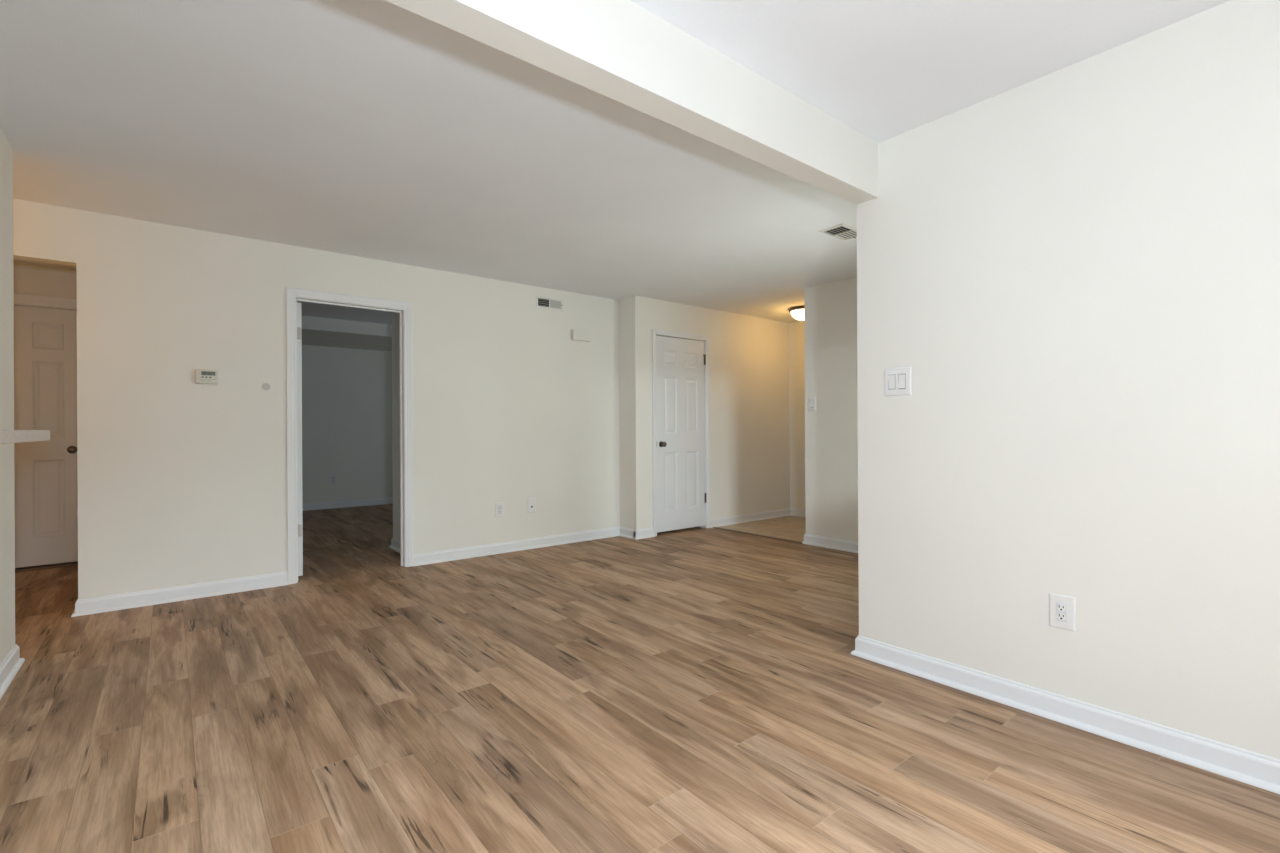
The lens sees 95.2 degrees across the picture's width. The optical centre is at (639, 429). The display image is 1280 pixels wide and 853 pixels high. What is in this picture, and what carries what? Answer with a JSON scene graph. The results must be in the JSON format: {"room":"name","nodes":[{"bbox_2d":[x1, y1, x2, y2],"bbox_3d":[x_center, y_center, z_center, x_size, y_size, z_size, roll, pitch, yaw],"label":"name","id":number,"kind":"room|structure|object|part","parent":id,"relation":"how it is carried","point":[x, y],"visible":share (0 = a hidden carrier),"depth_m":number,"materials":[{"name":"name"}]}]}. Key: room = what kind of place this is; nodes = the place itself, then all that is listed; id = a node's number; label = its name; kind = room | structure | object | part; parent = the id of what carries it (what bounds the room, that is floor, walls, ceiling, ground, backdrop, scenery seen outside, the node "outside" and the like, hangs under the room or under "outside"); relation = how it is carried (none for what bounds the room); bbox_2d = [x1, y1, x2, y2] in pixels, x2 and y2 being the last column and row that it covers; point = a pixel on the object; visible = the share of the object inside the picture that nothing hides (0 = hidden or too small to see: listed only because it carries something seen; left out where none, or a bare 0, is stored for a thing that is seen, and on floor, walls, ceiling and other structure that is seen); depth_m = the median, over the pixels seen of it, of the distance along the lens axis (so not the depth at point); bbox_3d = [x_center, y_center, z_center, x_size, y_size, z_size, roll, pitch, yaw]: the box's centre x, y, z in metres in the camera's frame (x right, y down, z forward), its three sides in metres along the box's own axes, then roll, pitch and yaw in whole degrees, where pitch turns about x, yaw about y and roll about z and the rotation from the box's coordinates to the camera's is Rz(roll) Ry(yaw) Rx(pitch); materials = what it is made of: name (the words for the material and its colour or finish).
{"room":"empty living room","nodes":[
{"label":"empty living room","id":0,"kind":"room"},
{"bbox_2d":[0,129,14,664],"bbox_3d":[-1.224,-0.114,0.511,0.114,2.440,5.730,0,0,-39],"label":"wall","id":1,"kind":"structure","parent":0,"point":[7,489],"depth_m":2.65,"materials":[{"name":"beige paint"}]},
{"bbox_2d":[0,644,24,698],"bbox_3d":[-1.726,1.062,0.119,1.453,0.093,5.758,0,0,-39],"label":"baseboard","id":2,"kind":"structure","parent":1,"relation":"attached to","point":[12,663],"depth_m":2.62,"materials":[{"name":"white wood"}]},
{"bbox_2d":[0,430,49,443],"bbox_3d":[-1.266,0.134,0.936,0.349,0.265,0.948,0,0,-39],"label":"countertop","id":3,"kind":"structure","parent":1,"relation":"attached to","point":[6,436],"depth_m":1.16,"materials":[{"name":"laminate"}]},
{"bbox_2d":[13,263,76,298],"bbox_3d":[-5.179,-0.094,4.492,1.796,2.440,0.114,0,0,-39],"label":"wall","id":4,"kind":"structure","parent":0,"point":[27,279],"depth_m":4.72,"materials":[{"name":"beige paint"}]},
{"bbox_2d":[14,293,77,571],"bbox_3d":[-4.926,0.025,4.655,0.895,2.200,0.177,0,0,-39],"label":"door","id":5,"kind":"structure","parent":4,"relation":"in","point":[45,327],"depth_m":4.72,"materials":[{"name":"white wood"}]},
{"bbox_3d":[-4.905,0.025,4.629,0.895,2.200,0.016,0,0,-39],"label":"casing","id":6,"kind":"part","parent":5,"relation":"part of","materials":[{"name":"white wood"}]},
{"bbox_3d":[-4.663,0.169,4.795,0.063,0.063,0.066,0,0,-39],"label":"knob","id":7,"kind":"part","parent":5,"relation":"part of","materials":[{"name":"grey metal"}]},
{"bbox_2d":[13,199,619,598],"bbox_3d":[-2.402,-0.108,4.378,5.752,2.440,0.114,0,0,-39],"label":"wall","id":8,"kind":"structure","parent":0,"point":[181,481],"depth_m":4.07,"materials":[{"name":"beige paint"}]},
{"bbox_2d":[195,369,217,383],"bbox_3d":[-2.888,-0.350,3.895,0.120,0.094,0.030,0,0,-39],"label":"thermostat","id":9,"kind":"object","parent":8,"relation":"attached to","point":[202,376],"visible":1,"depth_m":3.88,"materials":[{"name":"beige plastic"}]},
{"bbox_2d":[262,383,270,389],"bbox_3d":[-2.634,-0.301,4.117,0.052,0.052,0.002,0,0,-39],"label":"disc","id":10,"kind":"object","parent":8,"relation":"attached to","point":[265,386],"visible":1,"depth_m":4.12,"materials":[{"name":"white plastic"}]},
{"bbox_2d":[286,287,412,584],"bbox_3d":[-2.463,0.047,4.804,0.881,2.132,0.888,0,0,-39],"label":"door frame","id":11,"kind":"structure","parent":8,"relation":"in","point":[293,308],"depth_m":4.36,"materials":[{"name":"white wood"}]},
{"bbox_2d":[495,502,503,516],"bbox_3d":[-1.252,0.718,5.220,0.078,0.126,0.011,0,0,-39],"label":"power outlet","id":12,"kind":"object","parent":8,"relation":"attached to","point":[499,507],"visible":1,"depth_m":5.22,"materials":[{"name":"white plastic"}]},
{"bbox_2d":[528,498,534,512],"bbox_3d":[-1.003,0.707,5.419,0.080,0.134,0.014,0,0,-39],"label":"outlet","id":13,"kind":"object","parent":8,"relation":"attached to","point":[531,501],"visible":1,"depth_m":5.42,"materials":[{"name":"white plastic"}]},
{"bbox_2d":[413,526,654,565],"bbox_3d":[-0.848,1.058,5.357,2.326,0.093,0.302,0,0,-39],"label":"baseboard","id":14,"kind":"structure","parent":8,"relation":"attached to","point":[426,558],"depth_m":5.37,"materials":[{"name":"white wood"}]},
{"bbox_2d":[536,296,562,310],"bbox_3d":[-0.856,-1.193,5.544,0.290,0.112,0.016,0,0,-39],"label":"air vent","id":15,"kind":"object","parent":8,"relation":"in","point":[541,302],"visible":1,"depth_m":5.54,"materials":[{"name":"white metal"}]},
{"bbox_2d":[572,329,590,341],"bbox_3d":[-0.576,-0.921,5.748,0.206,0.104,0.048,0,0,-39],"label":"door chime","id":16,"kind":"object","parent":8,"relation":"attached to","point":[578,335],"visible":1,"depth_m":5.72,"materials":[{"name":"beige plastic"}]},
{"bbox_2d":[302,345,392,503],"bbox_3d":[-4.261,-0.098,8.454,4.832,2.440,0.114,0,0,-39],"label":"wall","id":17,"kind":"structure","parent":0,"point":[347,392],"depth_m":8.41,"materials":[{"name":"beige paint"}]},
{"bbox_2d":[331,475,336,483],"bbox_3d":[-4.350,0.717,8.300,0.078,0.120,0.011,0,0,-39],"label":"power outlet","id":18,"kind":"object","parent":17,"relation":"attached to","point":[334,477],"visible":1,"depth_m":8.30,"materials":[{"name":"white plastic"}]},
{"bbox_2d":[302,316,391,350],"bbox_3d":[-3.810,-1.246,7.818,4.518,0.150,1.450,0,0,-39],"label":"beam","id":19,"kind":"structure","parent":17,"relation":"attached to","point":[316,331],"depth_m":7.32,"materials":[{"name":"beige paint"}]},
{"bbox_2d":[302,497,392,510],"bbox_3d":[-4.244,1.075,8.372,4.518,0.093,0.028,0,0,-39],"label":"baseboard","id":20,"kind":"structure","parent":17,"relation":"attached to","point":[378,501],"depth_m":8.39,"materials":[{"name":"white wood"}]},
{"bbox_2d":[392,312,399,540],"bbox_3d":[-2.045,-0.110,5.231,0.114,2.440,0.767,0,0,-39],"label":"wall","id":21,"kind":"structure","parent":0,"point":[395,316],"depth_m":5.41,"materials":[{"name":"beige paint"}]},
{"bbox_2d":[0,0,1229,324],"bbox_3d":[-1.174,-1.384,3.875,9.444,0.100,11.128,0,0,-39],"label":"ceiling","id":22,"kind":"structure","parent":0,"point":[383,130],"depth_m":2.58,"materials":[{"name":"white paint"}]},
{"bbox_2d":[788,306,803,321],"bbox_3d":[1.828,-1.274,6.523,0.332,0.150,0.332,0,0,-39],"label":"ceiling light","id":23,"kind":"object","parent":22,"relation":"attached to","point":[797,312],"visible":0.55,"depth_m":6.44,"materials":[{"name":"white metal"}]},
{"bbox_2d":[818,223,856,239],"bbox_3d":[1.391,-1.339,3.991,0.310,0.016,0.190,0,0,-39],"label":"ceiling vent","id":24,"kind":"object","parent":22,"relation":"in","point":[842,231],"visible":0.91,"depth_m":3.98,"materials":[{"name":"white metal"}]},
{"bbox_2d":[619,298,628,527],"bbox_3d":[-0.120,-0.119,6.040,0.114,2.440,0.160,0,0,-39],"label":"wall","id":25,"kind":"structure","parent":0,"point":[623,303],"depth_m":6.00,"materials":[{"name":"beige paint"}]},
{"bbox_2d":[0,504,1279,852],"bbox_3d":[-1.161,1.146,3.875,9.444,0.080,11.128,0,0,-39],"label":"floor","id":26,"kind":"structure","parent":0,"point":[693,689],"depth_m":2.16,"materials":[{"name":"brown wood"}]},
{"bbox_2d":[713,527,802,543],"bbox_3d":[1.196,1.091,6.047,0.047,0.006,1.183,0,0,-39],"label":"trim","id":27,"kind":"structure","parent":26,"relation":"on","point":[713,527],"depth_m":5.98,"materials":[{"name":"wood"}]},
{"bbox_2d":[628,296,789,529],"bbox_3d":[0.936,-0.125,6.715,2.606,2.440,0.114,0,0,-39],"label":"wall","id":28,"kind":"structure","parent":0,"point":[749,355],"depth_m":6.73,"materials":[{"name":"beige paint"}]},
{"bbox_2d":[652,328,709,535],"bbox_3d":[0.429,0.033,6.265,0.822,2.130,0.177,0,0,-39],"label":"door","id":29,"kind":"structure","parent":28,"relation":"in","point":[680,361],"depth_m":6.24,"materials":[{"name":"white wood"}]},
{"bbox_3d":[0.241,0.156,6.041,0.063,0.063,0.066,0,0,-39],"label":"knob","id":30,"kind":"part","parent":29,"relation":"part of","materials":[{"name":"grey metal"}]},
{"bbox_2d":[789,321,804,509],"bbox_3d":[2.895,-0.135,6.269,0.114,2.440,3.037,0,0,-39],"label":"wall","id":31,"kind":"structure","parent":0,"point":[796,329],"depth_m":7.32,"materials":[{"name":"beige paint"}]},
{"bbox_2d":[804,276,857,541],"bbox_3d":[2.189,-0.131,4.914,0.114,2.440,1.812,0,0,-39],"label":"wall partition","id":32,"kind":"structure","parent":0,"point":[830,309],"depth_m":5.36,"materials":[{"name":"beige paint"}]},
{"bbox_2d":[809,397,815,410],"bbox_3d":[1.624,-0.240,5.515,0.012,0.128,0.080,0,0,-39],"label":"light switch","id":33,"kind":"object","parent":32,"relation":"attached to","point":[812,400],"visible":1,"depth_m":5.51,"materials":[{"name":"white plastic"}]},
{"bbox_2d":[802,534,857,552],"bbox_3d":[2.187,1.042,4.925,0.170,0.093,1.840,0,0,-39],"label":"baseboard","id":34,"kind":"structure","parent":32,"relation":"attached to","point":[832,543],"depth_m":5.35,"materials":[{"name":"white wood"}]},
{"bbox_2d":[857,0,1279,759],"bbox_3d":[2.120,-0.131,1.610,0.114,2.440,3.248,0,0,-39],"label":"wall","id":35,"kind":"structure","parent":0,"point":[1074,269],"depth_m":2.12,"materials":[{"name":"beige paint"}]},
{"bbox_2d":[385,0,877,204],"bbox_3d":[-0.152,-1.212,1.799,3.180,0.255,0.111,0,0,-39],"label":"beam","id":36,"kind":"structure","parent":35,"relation":"attached to","point":[621,51],"depth_m":1.95,"materials":[{"name":"beige paint"}]},
{"bbox_2d":[884,367,910,395],"bbox_3d":[1.178,-0.218,2.679,0.012,0.128,0.128,0,0,-39],"label":"light switch","id":37,"kind":"object","parent":35,"relation":"attached to","point":[897,381],"visible":1,"depth_m":2.68,"materials":[{"name":"white plastic"}]},
{"bbox_2d":[710,508,1279,793],"bbox_3d":[2.491,1.041,3.854,3.553,0.093,6.285,0,0,-39],"label":"baseboard","id":38,"kind":"structure","parent":35,"relation":"attached to","point":[1258,770],"depth_m":2.14,"materials":[{"name":"white wood"}]},
{"bbox_2d":[1049,593,1075,631],"bbox_3d":[1.579,0.685,2.188,0.011,0.126,0.083,0,0,-39],"label":"power outlet","id":39,"kind":"object","parent":35,"relation":"attached to","point":[1062,613],"visible":1,"depth_m":2.18,"materials":[{"name":"white plastic"}]},
{"bbox_2d":[1057,613,1065,620],"bbox_3d":[1.576,0.702,2.186,0.002,0.029,0.029,0,0,-39],"label":"receptacle","id":40,"kind":"object","parent":39,"relation":"attached to","point":[1060,616],"depth_m":2.18,"materials":[{"name":"white plastic"}]},
{"bbox_2d":[1057,604,1065,611],"bbox_3d":[1.576,0.668,2.186,0.002,0.029,0.029,0,0,-39],"label":"receptacle","id":41,"kind":"object","parent":39,"relation":"attached to","point":[1060,607],"depth_m":2.18,"materials":[{"name":"white plastic"}]},
{"bbox_3d":[-3.950,-0.100,4.307,0.114,2.440,1.717,0,0,-39],"label":"wall","id":42,"kind":"structure","parent":0,"visible":0},
{"bbox_2d":[71,571,287,616],"bbox_3d":[-3.531,1.071,4.548,1.117,0.093,1.859,0,0,-39],"label":"baseboard","id":43,"kind":"structure","parent":42,"relation":"attached to","point":[94,605],"depth_m":3.79,"materials":[{"name":"white wood"}]},
{"bbox_3d":[-1.172,-0.114,6.354,2.654,2.440,0.114,0,0,-39],"label":"wall","id":44,"kind":"structure","parent":0,"visible":0},
{"bbox_2d":[389,538,399,552],"bbox_3d":[-1.103,1.059,6.003,2.596,0.093,0.795,0,0,-39],"label":"baseboard","id":45,"kind":"structure","parent":44,"relation":"attached to","point":[395,544],"depth_m":5.39,"materials":[{"name":"white wood"}]}
]}

